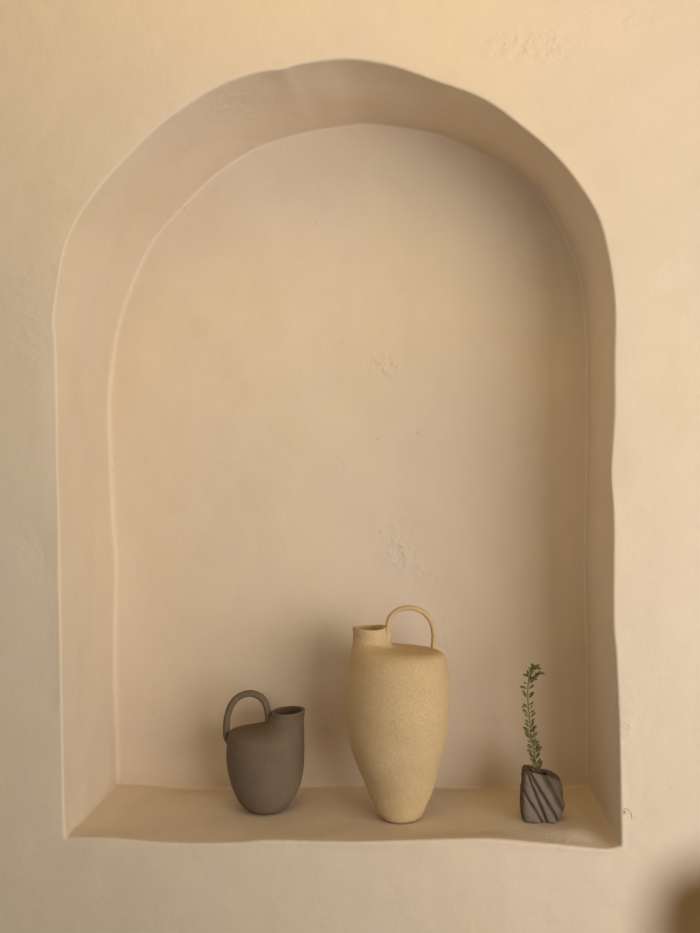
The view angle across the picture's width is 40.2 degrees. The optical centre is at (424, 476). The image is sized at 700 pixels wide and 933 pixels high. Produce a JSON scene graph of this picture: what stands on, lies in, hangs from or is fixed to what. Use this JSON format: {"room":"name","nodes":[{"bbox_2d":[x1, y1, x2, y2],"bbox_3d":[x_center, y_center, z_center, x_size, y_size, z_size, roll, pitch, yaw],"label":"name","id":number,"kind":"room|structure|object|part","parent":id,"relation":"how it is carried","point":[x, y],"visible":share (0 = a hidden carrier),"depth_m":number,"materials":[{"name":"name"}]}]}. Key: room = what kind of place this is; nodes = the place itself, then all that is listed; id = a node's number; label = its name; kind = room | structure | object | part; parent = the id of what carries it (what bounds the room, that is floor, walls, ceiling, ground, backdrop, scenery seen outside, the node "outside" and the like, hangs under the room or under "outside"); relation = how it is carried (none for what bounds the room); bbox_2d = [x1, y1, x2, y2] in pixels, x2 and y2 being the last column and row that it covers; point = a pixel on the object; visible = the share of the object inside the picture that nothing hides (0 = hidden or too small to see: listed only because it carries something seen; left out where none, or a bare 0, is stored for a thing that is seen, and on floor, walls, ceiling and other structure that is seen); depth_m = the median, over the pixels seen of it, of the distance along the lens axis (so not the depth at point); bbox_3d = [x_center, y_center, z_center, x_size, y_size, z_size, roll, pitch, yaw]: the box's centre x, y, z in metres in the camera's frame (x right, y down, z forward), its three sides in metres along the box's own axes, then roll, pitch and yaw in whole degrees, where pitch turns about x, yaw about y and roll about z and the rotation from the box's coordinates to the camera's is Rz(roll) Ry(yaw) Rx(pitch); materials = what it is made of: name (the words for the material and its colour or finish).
{"room":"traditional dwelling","nodes":[
{"label":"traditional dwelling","id":0,"kind":"room"},
{"bbox_2d":[0,0,699,932],"bbox_3d":[0.000,-0.185,1.745,3.400,2.500,0.297,0,0,0],"label":"wall","id":1,"kind":"structure","parent":0,"point":[320,320],"depth_m":1.75,"materials":[{"name":"paint"}]},
{"bbox_2d":[223,690,304,813],"bbox_3d":[-0.296,0.505,1.765,0.142,0.219,0.142,0,0,28],"label":"jug","id":2,"kind":"object","parent":1,"relation":"on","point":[265,760],"visible":1,"depth_m":1.72,"materials":[{"name":"grey ceramic"}]},
{"bbox_3d":[-0.330,0.446,1.765,0.091,0.099,0.017,0,0,0],"label":"handle","id":3,"kind":"part","parent":2,"relation":"part of","materials":[{"name":"grey ceramic"}]},
{"bbox_2d":[346,605,449,822],"bbox_3d":[-0.049,0.423,1.720,0.188,0.383,0.180,0,0,0],"label":"jug","id":4,"kind":"object","parent":1,"relation":"on","point":[398,695],"visible":1,"depth_m":1.66,"materials":[{"name":"ceramic"}]},
{"bbox_3d":[-0.024,0.277,1.726,0.096,0.090,0.026,0,0,-17],"label":"handle","id":5,"kind":"part","parent":4,"relation":"part of","materials":[{"name":"beige ceramic"}]},
{"bbox_2d":[520,765,564,822],"bbox_3d":[0.211,0.569,1.715,0.079,0.092,0.062,0,0,0],"label":"bud vase","id":6,"kind":"object","parent":1,"relation":"on","point":[541,793],"visible":0.98,"depth_m":1.69,"materials":[{"name":"grey ceramic"}]},
{"bbox_2d":[520,663,544,772],"bbox_3d":[0.194,0.445,1.714,0.046,0.219,0.022,0,0,0],"label":"leafy sprig","id":7,"kind":"object","parent":6,"relation":"in","point":[538,748],"visible":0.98,"depth_m":1.71,"materials":[{"name":"green plant"}]},
{"bbox_3d":[0.196,0.448,1.714,0.023,0.212,0.005,0,0,3],"label":"stem","id":8,"kind":"part","parent":7,"relation":"part of","materials":[{"name":"green plant"}]},
{"bbox_3d":[0.000,1.090,0.002,3.400,0.050,3.204,0,0,0],"label":"floor","id":9,"kind":"structure","parent":0,"visible":0},
{"bbox_2d":[649,860,699,932],"bbox_3d":[0.256,0.572,0.380,0.430,0.987,0.420,0,0,0],"label":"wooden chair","id":10,"kind":"object","parent":9,"relation":"on","point":[675,905],"visible":1,"depth_m":0.19,"materials":[{"name":"brown wood"}]}
]}

